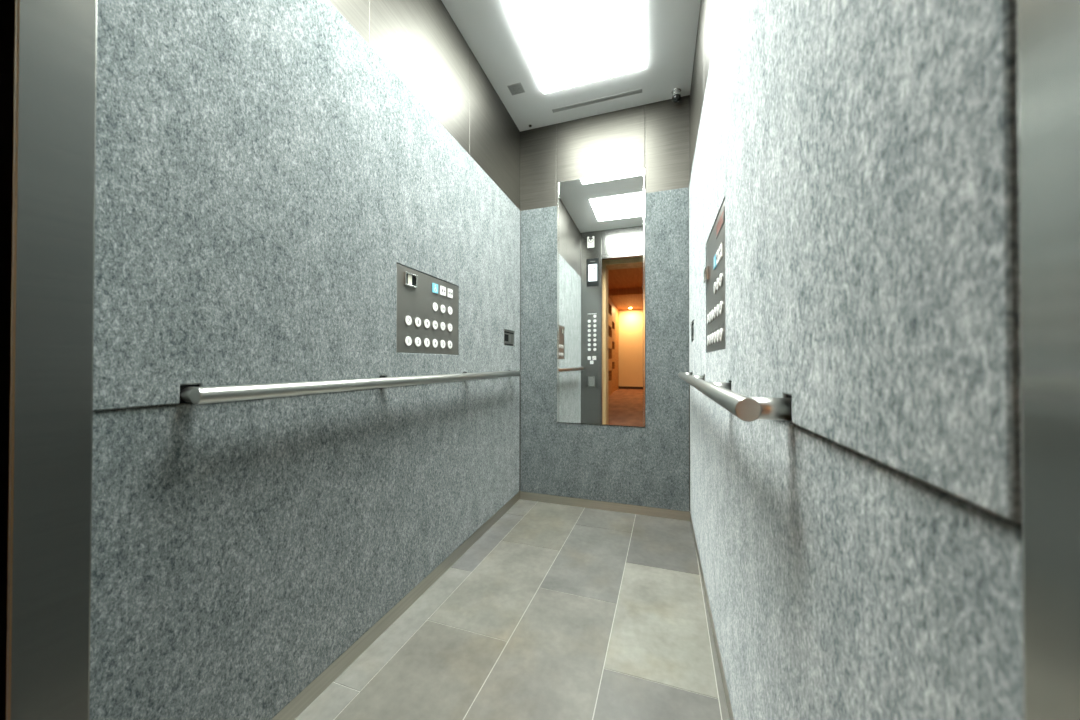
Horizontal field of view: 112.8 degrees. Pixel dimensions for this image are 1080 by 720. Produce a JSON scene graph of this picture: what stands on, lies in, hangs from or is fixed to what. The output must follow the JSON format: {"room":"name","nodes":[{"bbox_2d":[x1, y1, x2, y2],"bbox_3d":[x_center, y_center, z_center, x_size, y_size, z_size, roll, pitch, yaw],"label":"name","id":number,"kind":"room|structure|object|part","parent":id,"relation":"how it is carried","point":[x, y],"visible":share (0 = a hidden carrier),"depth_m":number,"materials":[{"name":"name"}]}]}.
{"room":"elevator interior","nodes":[
{"label":"elevator interior","id":0,"kind":"room"},
{"bbox_2d":[0,0,96,719],"bbox_3d":[-0.291,-0.339,0.331,1.105,2.597,0.060,0,0,18],"label":"door frame","id":1,"kind":"structure","parent":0,"point":[53,353],"depth_m":0.41,"materials":[{"name":"metal"}]},
{"bbox_2d":[6,0,16,719],"bbox_3d":[-0.566,-0.163,0.420,0.001,2.245,0.060,0,0,18],"label":"trim","id":2,"kind":"structure","parent":1,"relation":"attached to","point":[15,0],"depth_m":0.39,"materials":[{"name":"metal"}]},
{"bbox_2d":[93,0,519,411],"bbox_3d":[-0.495,-0.330,1.519,0.030,2.637,2.188,0,0,18],"label":"wall","id":3,"kind":"structure","parent":0,"point":[420,41],"depth_m":1.66,"materials":[{"name":"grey metal"}]},
{"bbox_2d":[89,375,519,719],"bbox_3d":[-0.473,0.505,1.525,0.003,0.814,2.094,0,0,18],"label":"wall panel","id":4,"kind":"object","parent":3,"relation":"attached to","point":[239,549],"visible":0.68,"depth_m":0.90,"materials":[{"name":"grey stone"}]},
{"bbox_2d":[93,0,519,410],"bbox_3d":[-0.471,-0.482,1.532,0.007,1.156,2.094,0,0,18],"label":"wall panel","id":5,"kind":"object","parent":3,"relation":"attached to","point":[264,178],"visible":0.7,"depth_m":0.89,"materials":[{"name":"grey stone"}]},
{"bbox_2d":[179,370,519,404],"bbox_3d":[-0.433,0.077,1.529,0.080,0.038,1.713,0,0,18],"label":"handrail","id":6,"kind":"object","parent":3,"relation":"attached to","point":[194,394],"visible":1,"depth_m":0.92,"materials":[{"name":"grey metal"}]},
{"bbox_3d":[-0.733,0.070,0.749,0.002,0.037,0.034,0,0,18],"label":"wall plate","id":7,"kind":"part","parent":6,"relation":"part of","materials":[{"name":"black plastic"}]},
{"bbox_2d":[271,490,519,719],"bbox_3d":[-0.474,0.939,1.523,0.004,0.060,2.108,0,0,18],"label":"baseboard","id":8,"kind":"structure","parent":3,"relation":"attached to","point":[293,709],"depth_m":1.24,"materials":[{"name":"metal"}]},
{"bbox_2d":[396,264,457,354],"bbox_3d":[-0.464,-0.193,1.541,0.015,0.331,0.434,0,0,18],"label":"control panel","id":9,"kind":"object","parent":3,"relation":"attached to","point":[426,305],"visible":1,"depth_m":1.50,"materials":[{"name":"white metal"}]},
{"bbox_2d":[504,330,513,345],"bbox_3d":[-0.203,-0.142,2.340,0.007,0.099,0.168,0,0,18],"label":"socket plate","id":10,"kind":"object","parent":3,"relation":"attached to","point":[508,335],"visible":1,"depth_m":2.33,"materials":[{"name":"black plastic"}]},
{"bbox_2d":[295,499,729,719],"bbox_3d":[0.049,0.988,1.333,1.175,0.040,2.198,0,0,18],"label":"floor","id":11,"kind":"structure","parent":0,"point":[556,611],"depth_m":1.24,"materials":[{"name":"tile"}]},
{"bbox_2d":[441,0,700,131],"bbox_3d":[0.047,-1.644,1.341,1.115,0.030,2.168,0,0,18],"label":"ceiling","id":12,"kind":"structure","parent":0,"point":[488,28],"depth_m":1.97,"materials":[{"name":"white paint"}]},
{"bbox_2d":[507,82,524,94],"bbox_3d":[-0.142,-1.621,2.147,0.086,0.003,0.078,0,0,18],"label":"ceiling speaker","id":13,"kind":"object","parent":12,"relation":"attached to","point":[517,88],"visible":1,"depth_m":2.14,"materials":[{"name":"grey metal"}]},
{"bbox_2d":[504,0,645,92],"bbox_3d":[0.210,-1.634,1.801,0.595,0.038,0.597,0,0,18],"label":"recessed light","id":14,"kind":"object","parent":12,"relation":"in","point":[567,43],"visible":0.99,"depth_m":1.80,"materials":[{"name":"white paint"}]},
{"bbox_2d":[552,89,641,112],"bbox_3d":[0.348,-1.627,2.249,0.562,0.014,0.029,0,0,18],"label":"ceiling vent","id":15,"kind":"object","parent":12,"relation":"in","point":[639,90],"visible":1,"depth_m":2.25,"materials":[{"name":"grey metal"}]},
{"bbox_2d":[672,88,680,102],"bbox_3d":[0.822,-1.589,2.162,0.054,0.067,0.054,0,0,18],"label":"security camera","id":16,"kind":"object","parent":12,"relation":"attached to","point":[676,93],"visible":1,"depth_m":2.15,"materials":[{"name":"silver metal"}]},
{"bbox_2d":[519,95,689,510],"bbox_3d":[0.391,-0.322,2.373,1.155,2.637,0.030,0,0,18],"label":"wall","id":17,"kind":"structure","parent":0,"point":[654,137],"depth_m":2.34,"materials":[{"name":"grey metal"}]},
{"bbox_2d":[557,168,644,426],"bbox_3d":[0.390,-0.394,2.350,0.575,1.629,0.014,0,0,18],"label":"wall mirror","id":18,"kind":"object","parent":17,"relation":"attached to","point":[601,219],"visible":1,"depth_m":2.34,"materials":[{"name":"clear glass"}]},
{"bbox_3d":[0.124,-0.394,2.438,0.014,1.629,0.014,0,0,18],"label":"trim","id":19,"kind":"part","parent":18,"relation":"part of","materials":[{"name":"silver metal"}]},
{"bbox_3d":[0.657,-0.395,2.262,0.014,1.629,0.014,0,0,18],"label":"trim","id":20,"kind":"part","parent":18,"relation":"part of","materials":[{"name":"silver metal"}]},
{"bbox_2d":[520,187,688,511],"bbox_3d":[0.384,-0.066,2.353,1.096,1.973,0.007,0,0,18],"label":"wall panel","id":21,"kind":"object","parent":17,"relation":"attached to","point":[648,466],"visible":1,"depth_m":2.29,"materials":[{"name":"grey stone"}]},
{"bbox_2d":[520,491,689,520],"bbox_3d":[0.384,0.946,2.346,1.107,0.060,0.005,0,0,18],"label":"baseboard","id":22,"kind":"structure","parent":17,"relation":"attached to","point":[609,506],"depth_m":2.32,"materials":[{"name":"metal"}]},
{"bbox_2d":[690,0,1021,527],"bbox_3d":[0.592,-0.332,1.159,0.030,2.637,2.188,0,0,18],"label":"wall","id":23,"kind":"structure","parent":0,"point":[709,9],"depth_m":1.60,"materials":[{"name":"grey metal"}]},
{"bbox_2d":[692,321,693,341],"bbox_3d":[0.837,-0.156,1.958,0.007,0.108,0.148,0,0,18],"label":"socket plate","id":24,"kind":"object","parent":23,"relation":"attached to","point":[693,321],"visible":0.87,"depth_m":1.95,"materials":[{"name":"black plastic"}]},
{"bbox_2d":[690,513,733,719],"bbox_3d":[0.581,0.937,1.173,0.004,0.060,2.108,0,0,18],"label":"baseboard","id":25,"kind":"structure","parent":23,"relation":"attached to","point":[725,688],"depth_m":1.21,"materials":[{"name":"metal"}]},
{"bbox_2d":[704,200,725,351],"bbox_3d":[0.580,-0.242,1.197,0.015,0.421,0.425,0,0,18],"label":"control panel","id":26,"kind":"object","parent":23,"relation":"attached to","point":[714,272],"visible":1,"depth_m":1.15,"materials":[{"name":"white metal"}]},
{"bbox_3d":[0.545,-0.414,1.087,0.001,0.044,0.150,0,0,18],"label":"notice plate","id":27,"kind":"part","parent":26,"relation":"part of","materials":[{"name":"red plastic"}]},
{"bbox_2d":[678,372,791,421],"bbox_3d":[0.567,0.076,1.258,0.080,0.038,1.597,0,0,18],"label":"handrail","id":28,"kind":"object","parent":23,"relation":"attached to","point":[748,409],"visible":0.9,"depth_m":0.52,"materials":[{"name":"grey metal"}]},
{"bbox_2d":[689,0,1021,523],"bbox_3d":[0.580,-0.484,1.185,0.007,1.156,2.094,0,0,18],"label":"wall panel","id":29,"kind":"object","parent":23,"relation":"attached to","point":[861,156],"visible":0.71,"depth_m":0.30,"materials":[{"name":"grey stone"}]},
{"bbox_2d":[690,385,1023,719],"bbox_3d":[0.580,0.504,1.176,0.003,0.814,2.094,0,0,18],"label":"wall panel","id":30,"kind":"object","parent":23,"relation":"attached to","point":[842,584],"visible":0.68,"depth_m":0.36,"materials":[{"name":"grey stone"}]},
{"bbox_2d":[1017,0,1079,719],"bbox_3d":[0.232,-0.341,0.089,0.040,2.597,0.190,0,0,18],"label":"trim","id":31,"kind":"structure","parent":23,"relation":"attached to","point":[1048,31],"depth_m":0.17,"materials":[{"name":"metal"}]}
]}

